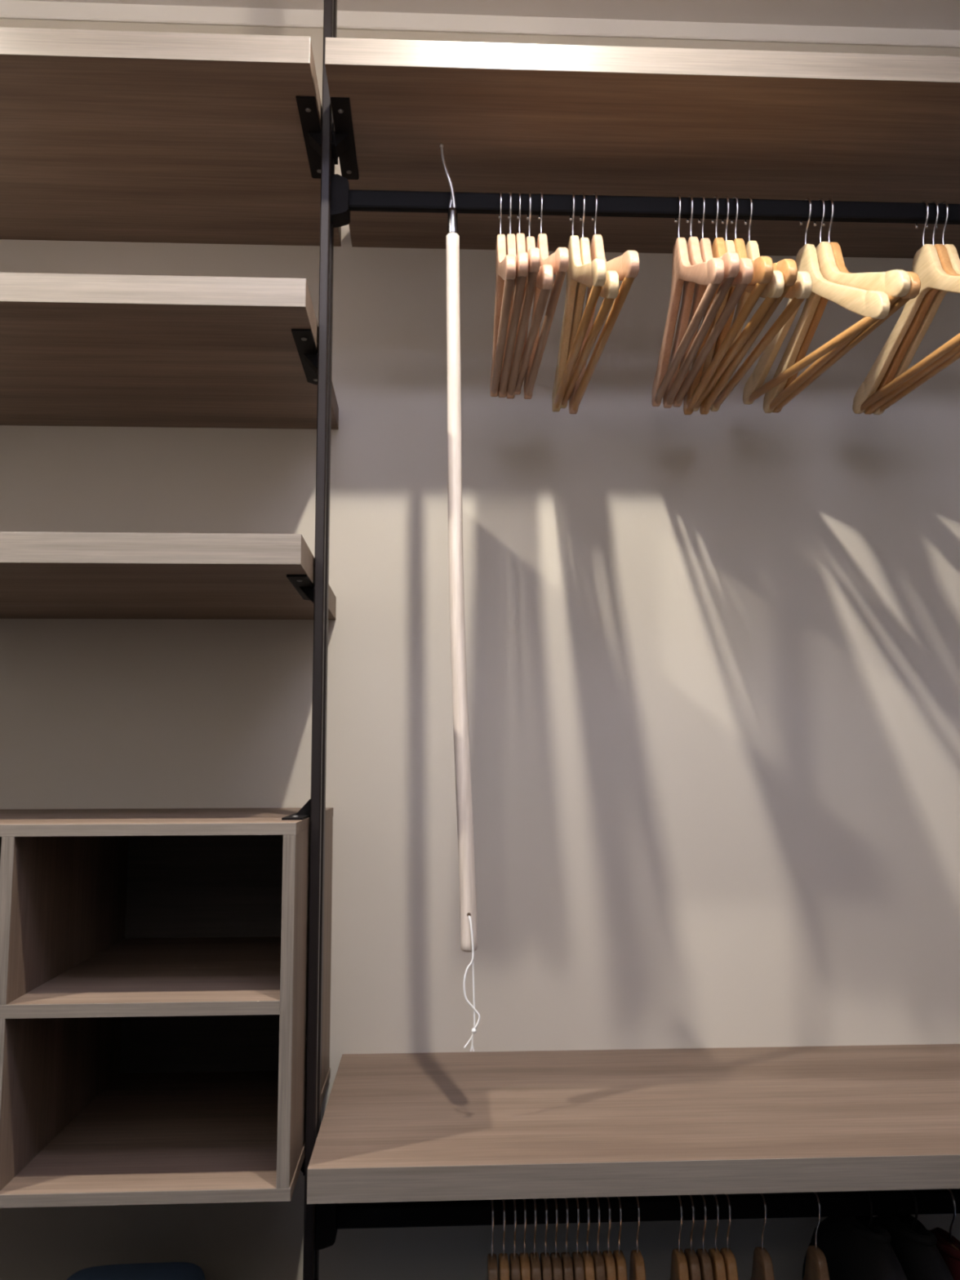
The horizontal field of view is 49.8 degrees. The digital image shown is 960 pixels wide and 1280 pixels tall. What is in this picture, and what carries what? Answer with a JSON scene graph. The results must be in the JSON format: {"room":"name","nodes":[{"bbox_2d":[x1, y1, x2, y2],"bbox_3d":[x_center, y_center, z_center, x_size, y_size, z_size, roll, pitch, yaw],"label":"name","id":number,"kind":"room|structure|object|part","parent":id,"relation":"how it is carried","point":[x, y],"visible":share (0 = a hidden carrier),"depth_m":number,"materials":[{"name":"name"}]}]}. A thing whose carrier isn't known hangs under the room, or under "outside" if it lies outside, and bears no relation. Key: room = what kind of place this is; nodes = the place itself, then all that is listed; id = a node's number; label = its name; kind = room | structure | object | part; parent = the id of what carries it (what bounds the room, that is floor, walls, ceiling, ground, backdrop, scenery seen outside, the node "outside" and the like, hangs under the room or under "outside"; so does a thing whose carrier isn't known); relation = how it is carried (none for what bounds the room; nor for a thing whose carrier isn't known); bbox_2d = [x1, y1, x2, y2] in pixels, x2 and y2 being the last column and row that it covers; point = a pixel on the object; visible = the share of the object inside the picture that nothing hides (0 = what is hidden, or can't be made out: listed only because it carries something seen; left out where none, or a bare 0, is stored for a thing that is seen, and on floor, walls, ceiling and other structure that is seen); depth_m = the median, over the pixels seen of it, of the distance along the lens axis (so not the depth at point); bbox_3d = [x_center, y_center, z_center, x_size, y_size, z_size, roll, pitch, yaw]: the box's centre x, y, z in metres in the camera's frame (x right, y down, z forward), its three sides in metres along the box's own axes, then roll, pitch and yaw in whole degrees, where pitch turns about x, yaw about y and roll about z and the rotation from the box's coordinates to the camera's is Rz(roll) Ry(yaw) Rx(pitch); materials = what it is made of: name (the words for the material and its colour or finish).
{"room":"walk-in closet","nodes":[
{"label":"walk-in closet","id":0,"kind":"room"},
{"bbox_2d":[0,18,959,1279],"bbox_3d":[-0.013,0.238,1.867,3.600,2.885,0.100,0,-7,-3],"label":"wall","id":1,"kind":"structure","parent":0,"point":[713,659],"depth_m":1.84,"materials":[{"name":"beige paint"}]},
{"bbox_2d":[0,799,333,1208],"bbox_3d":[-0.593,0.482,1.504,0.708,0.498,0.505,0,-7,-3],"label":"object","id":2,"kind":"object","parent":1,"relation":"attached to","point":[153,962],"visible":0.91,"depth_m":1.43,"materials":[{"name":"brown wood"}]},
{"bbox_3d":[-0.606,0.512,1.746,0.673,0.418,0.008,0,-7,-3],"label":"panel","id":3,"kind":"part","parent":2,"relation":"part of","materials":[{"name":"brown wood"}]},
{"bbox_2d":[6,936,280,1004],"bbox_3d":[-0.594,0.481,1.498,0.673,0.016,0.492,0,-7,-3],"label":"shelf","id":4,"kind":"object","parent":2,"relation":"attached to","point":[117,970],"depth_m":1.43,"materials":[{"name":"brown wood"}]},
{"bbox_3d":[-0.593,0.697,1.478,0.706,0.015,0.504,0,-7,-3],"label":"panel","id":5,"kind":"part","parent":2,"relation":"part of","materials":[{"name":"brown wood"}]},
{"bbox_3d":[-0.595,0.267,1.531,0.705,0.015,0.504,0,-7,-3],"label":"panel","id":6,"kind":"part","parent":2,"relation":"part of","materials":[{"name":"brown wood"}]},
{"bbox_3d":[-0.250,0.483,1.521,0.016,0.418,0.504,0,-7,-3],"label":"panel","id":7,"kind":"part","parent":2,"relation":"part of","materials":[{"name":"brown wood"}]},
{"bbox_2d":[0,532,336,619],"bbox_3d":[-0.595,-0.075,1.572,0.708,0.065,0.505,0,-7,-3],"label":"wall shelf","id":8,"kind":"object","parent":1,"relation":"attached to","point":[43,575],"visible":0.9,"depth_m":1.43,"materials":[{"name":"brown wood"}]},
{"bbox_2d":[0,272,338,429],"bbox_3d":[-0.596,-0.422,1.615,0.708,0.065,0.505,0,-7,-3],"label":"wall shelf","id":9,"kind":"object","parent":1,"relation":"attached to","point":[104,350],"visible":0.87,"depth_m":1.52,"materials":[{"name":"brown wood"}]},
{"bbox_2d":[0,26,341,246],"bbox_3d":[-0.597,-0.771,1.658,0.708,0.065,0.505,0,-7,-3],"label":"wall shelf","id":10,"kind":"object","parent":1,"relation":"attached to","point":[106,135],"visible":0.84,"depth_m":1.59,"materials":[{"name":"brown wood"}]},
{"bbox_2d":[0,0,959,48],"bbox_3d":[-0.015,-1.184,1.989,3.600,0.034,0.006,0,-7,-3],"label":"trim","id":11,"kind":"structure","parent":1,"relation":"attached to","point":[9,9],"depth_m":1.99,"materials":[{"name":"white paint"}]},
{"bbox_2d":[306,1044,959,1204],"bbox_3d":[0.574,0.703,1.533,1.599,0.065,0.505,0,-7,-3],"label":"wall shelf","id":12,"kind":"object","parent":1,"relation":"attached to","point":[394,1127],"visible":1,"depth_m":1.41,"materials":[{"name":"brown wood"}]},
{"bbox_2d":[324,37,959,258],"bbox_3d":[0.568,-0.768,1.714,1.599,0.065,0.505,0,-7,-3],"label":"wall shelf","id":13,"kind":"object","parent":1,"relation":"attached to","point":[525,117],"visible":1,"depth_m":1.59,"materials":[{"name":"brown wood"}]},
{"bbox_3d":[-0.591,1.068,1.431,0.707,0.065,0.505,0,-7,-3],"label":"wall shelf","id":14,"kind":"object","parent":1,"relation":"attached to","visible":0},
{"bbox_2d":[66,1262,205,1279],"bbox_3d":[-0.526,0.996,1.479,0.241,0.088,0.339,0,-7,-3],"label":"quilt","id":15,"kind":"object","parent":14,"relation":"on","point":[163,1270],"visible":1,"depth_m":1.58,"materials":[{"name":"blue fabric"}]},
{"bbox_2d":[16,0,959,30],"bbox_3d":[0.032,-1.345,1.020,3.800,0.050,2.170,0,-7,-3],"label":"ceiling","id":16,"kind":"structure","parent":0,"point":[896,14],"depth_m":1.97,"materials":[{"name":"white paint"}]},
{"bbox_2d":[802,1215,907,1279],"bbox_3d":[0.541,1.135,1.400,0.058,0.667,0.518,0,-7,-3],"label":"coat","id":17,"kind":"object","parent":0,"point":[851,1251],"visible":0.87,"depth_m":1.44,"materials":[{"name":"fabric"}]},
{"bbox_3d":[0.042,1.568,0.662,3.800,0.050,2.170,0,-7,-3],"label":"floor","id":18,"kind":"structure","parent":0,"visible":0},
{"bbox_2d":[302,0,337,1279],"bbox_3d":[-0.230,0.190,1.473,0.018,2.885,0.080,0,-7,-3],"label":"support pole","id":19,"kind":"object","parent":18,"relation":"on","point":[318,759],"visible":1,"depth_m":1.47,"materials":[{"name":"black metal"}]},
{"bbox_2d":[315,1188,959,1250],"bbox_3d":[0.578,0.787,1.445,1.599,0.066,0.038,0,-7,-3],"label":"rail","id":20,"kind":"object","parent":19,"relation":"attached to","point":[330,1217],"visible":0.8,"depth_m":1.42,"materials":[{"name":"black metal"}]},
{"bbox_2d":[486,1200,497,1279],"bbox_3d":[0.017,0.889,1.405,0.013,0.249,0.428,0,-7,-3],"label":"hanger","id":21,"kind":"object","parent":20,"relation":"hanging from","point":[492,1268],"visible":0.87,"depth_m":1.40,"materials":[{"name":"brown wood"}]},
{"bbox_2d":[497,1199,509,1279],"bbox_3d":[0.033,0.889,1.407,0.013,0.249,0.428,0,-7,-3],"label":"hanger","id":22,"kind":"object","parent":20,"relation":"hanging from","point":[503,1260],"visible":0.86,"depth_m":1.40,"materials":[{"name":"brown wood"}]},
{"bbox_2d":[509,1199,520,1279],"bbox_3d":[0.048,0.889,1.407,0.013,0.249,0.428,0,-7,-3],"label":"hanger","id":23,"kind":"object","parent":20,"relation":"hanging from","point":[514,1262],"visible":0.82,"depth_m":1.40,"materials":[{"name":"brown wood"}]},
{"bbox_2d":[519,1199,530,1279],"bbox_3d":[0.061,0.889,1.408,0.013,0.249,0.428,0,-7,-3],"label":"hanger","id":24,"kind":"object","parent":20,"relation":"hanging from","point":[525,1268],"visible":0.85,"depth_m":1.40,"materials":[{"name":"brown wood"}]},
{"bbox_2d":[528,1198,541,1279],"bbox_3d":[0.075,0.889,1.409,0.013,0.249,0.428,0,-7,-3],"label":"hanger","id":25,"kind":"object","parent":20,"relation":"hanging from","point":[535,1263],"visible":0.85,"depth_m":1.40,"materials":[{"name":"brown wood"}]},
{"bbox_2d":[539,1198,552,1279],"bbox_3d":[0.090,0.889,1.409,0.013,0.249,0.428,0,-7,-3],"label":"hanger","id":26,"kind":"object","parent":20,"relation":"hanging from","point":[544,1257],"visible":0.84,"depth_m":1.40,"materials":[{"name":"brown wood"}]},
{"bbox_2d":[550,1198,562,1279],"bbox_3d":[0.104,0.889,1.408,0.013,0.249,0.428,0,-8,-3],"label":"hanger","id":27,"kind":"object","parent":20,"relation":"hanging from","point":[556,1262],"visible":0.8,"depth_m":1.40,"materials":[{"name":"brown wood"}]},
{"bbox_2d":[560,1198,573,1279],"bbox_3d":[0.118,0.889,1.409,0.013,0.249,0.428,0,-7,-3],"label":"hanger","id":28,"kind":"object","parent":20,"relation":"hanging from","point":[566,1261],"visible":0.81,"depth_m":1.40,"materials":[{"name":"brown wood"}]},
{"bbox_2d":[571,1197,584,1279],"bbox_3d":[0.133,0.889,1.410,0.013,0.249,0.428,0,-7,-3],"label":"hanger","id":29,"kind":"object","parent":20,"relation":"hanging from","point":[577,1260],"visible":0.8,"depth_m":1.41,"materials":[{"name":"brown wood"}]},
{"bbox_2d":[581,1197,595,1279],"bbox_3d":[0.147,0.890,1.412,0.013,0.249,0.428,0,-7,-3],"label":"hanger","id":30,"kind":"object","parent":20,"relation":"hanging from","point":[588,1267],"visible":0.77,"depth_m":1.41,"materials":[{"name":"brown wood"}]},
{"bbox_2d":[591,1197,605,1279],"bbox_3d":[0.162,0.890,1.412,0.013,0.249,0.428,0,-7,-3],"label":"hanger","id":31,"kind":"object","parent":20,"relation":"hanging from","point":[598,1261],"visible":0.8,"depth_m":1.41,"materials":[{"name":"brown wood"}]},
{"bbox_2d":[601,1196,616,1279],"bbox_3d":[0.176,0.890,1.413,0.013,0.249,0.428,0,-7,-3],"label":"hanger","id":32,"kind":"object","parent":20,"relation":"hanging from","point":[609,1261],"visible":0.81,"depth_m":1.41,"materials":[{"name":"brown wood"}]},
{"bbox_2d":[612,1196,627,1279],"bbox_3d":[0.191,0.890,1.414,0.013,0.249,0.428,0,-7,-3],"label":"hanger","id":33,"kind":"object","parent":20,"relation":"hanging from","point":[620,1260],"visible":0.77,"depth_m":1.41,"materials":[{"name":"brown wood"}]},
{"bbox_2d":[629,1195,645,1279],"bbox_3d":[0.216,0.890,1.414,0.013,0.249,0.428,0,-7,-3],"label":"hanger","id":34,"kind":"object","parent":20,"relation":"hanging from","point":[637,1269],"visible":0.85,"depth_m":1.41,"materials":[{"name":"brown wood"}]},
{"bbox_2d":[670,1195,688,1279],"bbox_3d":[0.275,0.890,1.418,0.014,0.249,0.428,0,-7,-3],"label":"hanger","id":35,"kind":"object","parent":20,"relation":"hanging from","point":[679,1268],"visible":0.84,"depth_m":1.41,"materials":[{"name":"brown wood"}]},
{"bbox_2d":[684,1195,701,1279],"bbox_3d":[0.291,0.890,1.419,0.014,0.249,0.428,0,-7,-3],"label":"hanger","id":36,"kind":"object","parent":20,"relation":"hanging from","point":[693,1264],"visible":0.79,"depth_m":1.41,"materials":[{"name":"brown wood"}]},
{"bbox_2d":[695,1195,713,1279],"bbox_3d":[0.308,0.890,1.418,0.014,0.249,0.428,0,-8,-3],"label":"hanger","id":37,"kind":"object","parent":20,"relation":"hanging from","point":[705,1264],"visible":0.79,"depth_m":1.41,"materials":[{"name":"brown wood"}]},
{"bbox_2d":[707,1194,726,1279],"bbox_3d":[0.325,0.890,1.419,0.014,0.249,0.428,0,-7,-3],"label":"hanger","id":38,"kind":"object","parent":20,"relation":"hanging from","point":[717,1259],"visible":0.81,"depth_m":1.41,"materials":[{"name":"brown wood"}]},
{"bbox_2d":[720,1194,738,1279],"bbox_3d":[0.342,0.890,1.420,0.014,0.249,0.428,0,-7,-3],"label":"hanger","id":39,"kind":"object","parent":20,"relation":"hanging from","point":[730,1262],"visible":0.77,"depth_m":1.41,"materials":[{"name":"brown wood"}]},
{"bbox_2d":[750,1193,774,1279],"bbox_3d":[0.391,0.890,1.423,0.014,0.249,0.428,0,-7,-5],"label":"hanger","id":40,"kind":"object","parent":20,"relation":"hanging from","point":[762,1267],"visible":0.88,"depth_m":1.42,"materials":[{"name":"brown wood"}]},
{"bbox_2d":[802,1191,829,1279],"bbox_3d":[0.466,0.890,1.427,0.014,0.249,0.428,0,-7,-5],"label":"hanger","id":41,"kind":"object","parent":20,"relation":"hanging from","point":[816,1266],"visible":0.83,"depth_m":1.43,"materials":[{"name":"brown wood"}]},
{"bbox_2d":[910,1189,917,1231],"bbox_3d":[0.602,0.891,1.433,0.013,0.249,0.428,0,-7,-3],"label":"hanger","id":42,"kind":"object","parent":20,"relation":"hanging from","point":[911,1190],"visible":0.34,"depth_m":1.43,"materials":[{"name":"silver metal"}]},
{"bbox_2d":[873,1214,954,1279],"bbox_3d":[0.604,1.139,1.403,0.058,0.667,0.518,0,-7,-3],"label":"coat","id":43,"kind":"object","parent":42,"relation":"hanging from","point":[918,1255],"visible":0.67,"depth_m":1.40,"materials":[{"name":"fabric"}]},
{"bbox_2d":[946,1188,959,1250],"bbox_3d":[0.656,0.891,1.436,0.013,0.249,0.428,0,-7,-3],"label":"hanger","id":44,"kind":"object","parent":20,"relation":"hanging from","point":[948,1189],"visible":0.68,"depth_m":1.44,"materials":[{"name":"silver metal"}]},
{"bbox_2d":[928,1226,959,1279],"bbox_3d":[0.659,1.163,1.402,0.042,0.667,0.506,0,-7,-3],"label":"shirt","id":45,"kind":"object","parent":44,"relation":"hanging from","point":[950,1255],"visible":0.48,"depth_m":1.43,"materials":[{"name":"fabric"}]},
{"bbox_2d":[330,173,959,227],"bbox_3d":[0.572,-0.670,1.624,1.599,0.066,0.038,0,-7,-3],"label":"rail","id":46,"kind":"object","parent":19,"relation":"attached to","point":[344,200],"visible":1,"depth_m":1.60,"materials":[{"name":"black metal"}]},
{"bbox_2d":[440,143,479,1051],"bbox_3d":[-0.031,-0.095,1.513,0.057,1.326,0.052,0,-7,-3],"label":"pole","id":47,"kind":"object","parent":46,"relation":"hanging from","point":[468,931],"visible":1,"depth_m":1.49,"materials":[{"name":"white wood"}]},
{"bbox_3d":[-0.028,-0.090,1.503,0.044,1.054,0.023,0,-7,-3],"label":"wooden rod","id":48,"kind":"part","parent":47,"relation":"part of","materials":[{"name":"white wood"}]},
{"bbox_2d":[490,190,515,396],"bbox_3d":[0.032,-0.569,1.582,0.015,0.249,0.428,0,-9,-2],"label":"hanger","id":49,"kind":"object","parent":46,"relation":"hanging from","point":[505,264],"visible":0.98,"depth_m":1.56,"materials":[{"name":"brown wood"}]},
{"bbox_2d":[498,190,528,397],"bbox_3d":[0.047,-0.566,1.575,0.013,0.258,0.428,0,-7,-3],"label":"hanger","id":50,"kind":"object","parent":46,"relation":"hanging from","point":[522,257],"visible":0.7,"depth_m":1.55,"materials":[{"name":"brown wood"}]},
{"bbox_2d":[506,190,540,398],"bbox_3d":[0.061,-0.565,1.571,0.013,0.261,0.428,0,-7,-3],"label":"hanger","id":51,"kind":"object","parent":46,"relation":"hanging from","point":[534,253],"visible":0.53,"depth_m":1.54,"materials":[{"name":"brown wood"}]},
{"bbox_2d":[515,191,553,394],"bbox_3d":[0.076,-0.568,1.589,0.014,0.249,0.428,0,-6,-4],"label":"hanger","id":52,"kind":"object","parent":46,"relation":"hanging from","point":[544,282],"visible":0.61,"depth_m":1.53,"materials":[{"name":"brown wood"}]},
{"bbox_2d":[523,191,568,399],"bbox_3d":[0.095,-0.565,1.572,0.013,0.262,0.427,0,-7,-4],"label":"hanger","id":53,"kind":"object","parent":46,"relation":"hanging from","point":[559,260],"visible":0.7,"depth_m":1.55,"materials":[{"name":"brown wood"}]},
{"bbox_2d":[551,191,606,411],"bbox_3d":[0.143,-0.561,1.586,0.015,0.267,0.471,0,-9,-3],"label":"hanger","id":54,"kind":"object","parent":46,"relation":"hanging from","point":[592,274],"visible":0.94,"depth_m":1.58,"materials":[{"name":"brown wood"}]},
{"bbox_2d":[560,192,618,408],"bbox_3d":[0.159,-0.560,1.593,0.014,0.267,0.471,0,-6,-4],"label":"hanger","id":55,"kind":"object","parent":46,"relation":"hanging from","point":[610,291],"visible":0.61,"depth_m":1.57,"materials":[{"name":"brown wood"}]},
{"bbox_2d":[568,191,639,413],"bbox_3d":[0.179,-0.555,1.575,0.013,0.280,0.470,0,-7,-5],"label":"hanger","id":56,"kind":"object","parent":46,"relation":"hanging from","point":[626,265],"visible":0.7,"depth_m":1.54,"materials":[{"name":"brown wood"}]},
{"bbox_2d":[651,194,724,406],"bbox_3d":[0.308,-0.561,1.589,0.013,0.266,0.449,0,-7,-1],"label":"hanger","id":57,"kind":"object","parent":46,"relation":"hanging from","point":[710,273],"visible":0.98,"depth_m":1.58,"materials":[{"name":"brown wood"}]},
{"bbox_2d":[662,194,739,408],"bbox_3d":[0.327,-0.560,1.583,0.013,0.271,0.449,0,-7,-1],"label":"hanger","id":58,"kind":"object","parent":46,"relation":"hanging from","point":[731,260],"visible":0.79,"depth_m":1.59,"materials":[{"name":"brown wood"}]},
{"bbox_2d":[672,195,753,407],"bbox_3d":[0.346,-0.561,1.590,0.013,0.266,0.449,0,-7,-2],"label":"hanger","id":59,"kind":"object","parent":46,"relation":"hanging from","point":[745,275],"visible":0.51,"depth_m":1.57,"materials":[{"name":"brown wood"}]},
{"bbox_2d":[683,195,773,414],"bbox_3d":[0.367,-0.556,1.587,0.013,0.278,0.470,0,-7,-2],"label":"hanger","id":60,"kind":"object","parent":46,"relation":"hanging from","point":[763,267],"visible":0.59,"depth_m":1.57,"materials":[{"name":"brown wood"}]},
{"bbox_2d":[693,195,784,411],"bbox_3d":[0.383,-0.559,1.602,0.014,0.267,0.471,0,-7,-2],"label":"hanger","id":61,"kind":"object","parent":46,"relation":"hanging from","point":[774,290],"visible":0.53,"depth_m":1.54,"materials":[{"name":"brown wood"}]},
{"bbox_2d":[699,195,797,414],"bbox_3d":[0.398,-0.556,1.591,0.013,0.276,0.471,0,-7,-2],"label":"hanger","id":62,"kind":"object","parent":46,"relation":"hanging from","point":[788,267],"visible":0.5,"depth_m":1.58,"materials":[{"name":"brown wood"}]},
{"bbox_2d":[710,196,812,411],"bbox_3d":[0.420,-0.559,1.604,0.013,0.267,0.471,0,-7,-2],"label":"hanger","id":63,"kind":"object","parent":46,"relation":"hanging from","point":[802,289],"visible":0.55,"depth_m":1.56,"materials":[{"name":"brown wood"}]},
{"bbox_2d":[742,197,890,404],"bbox_3d":[0.508,-0.548,1.628,0.013,0.285,0.470,1,-7,-8],"label":"hanger","id":64,"kind":"object","parent":46,"relation":"hanging from","point":[873,305],"visible":0.84,"depth_m":1.58,"materials":[{"name":"brown wood"}]},
{"bbox_2d":[763,198,911,413],"bbox_3d":[0.532,-0.559,1.607,0.014,0.267,0.471,1,-8,-7],"label":"hanger","id":65,"kind":"object","parent":46,"relation":"hanging from","point":[895,283],"visible":0.76,"depth_m":1.59,"materials":[{"name":"brown wood"}]},
{"bbox_2d":[773,198,920,413],"bbox_3d":[0.546,-0.559,1.609,0.014,0.267,0.471,1,-7,-7],"label":"hanger","id":66,"kind":"object","parent":46,"relation":"hanging from","point":[915,286],"visible":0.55,"depth_m":1.60,"materials":[{"name":"brown wood"}]},
{"bbox_2d":[852,200,959,413],"bbox_3d":[0.696,-0.558,1.616,0.014,0.267,0.471,1,-7,-8],"label":"hanger","id":67,"kind":"object","parent":46,"relation":"hanging from","point":[926,264],"visible":0.92,"depth_m":1.64,"materials":[{"name":"brown wood"}]},
{"bbox_2d":[863,200,959,414],"bbox_3d":[0.712,-0.559,1.616,0.014,0.267,0.471,1,-8,-7],"label":"hanger","id":68,"kind":"object","parent":46,"relation":"hanging from","point":[941,250],"visible":0.6,"depth_m":1.66,"materials":[{"name":"brown wood"}]},
{"bbox_2d":[873,200,959,414],"bbox_3d":[0.728,-0.559,1.616,0.014,0.267,0.471,1,-8,-7],"label":"hanger","id":69,"kind":"object","parent":46,"relation":"hanging from","point":[953,256],"visible":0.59,"depth_m":1.66,"materials":[{"name":"brown wood"}]}
]}

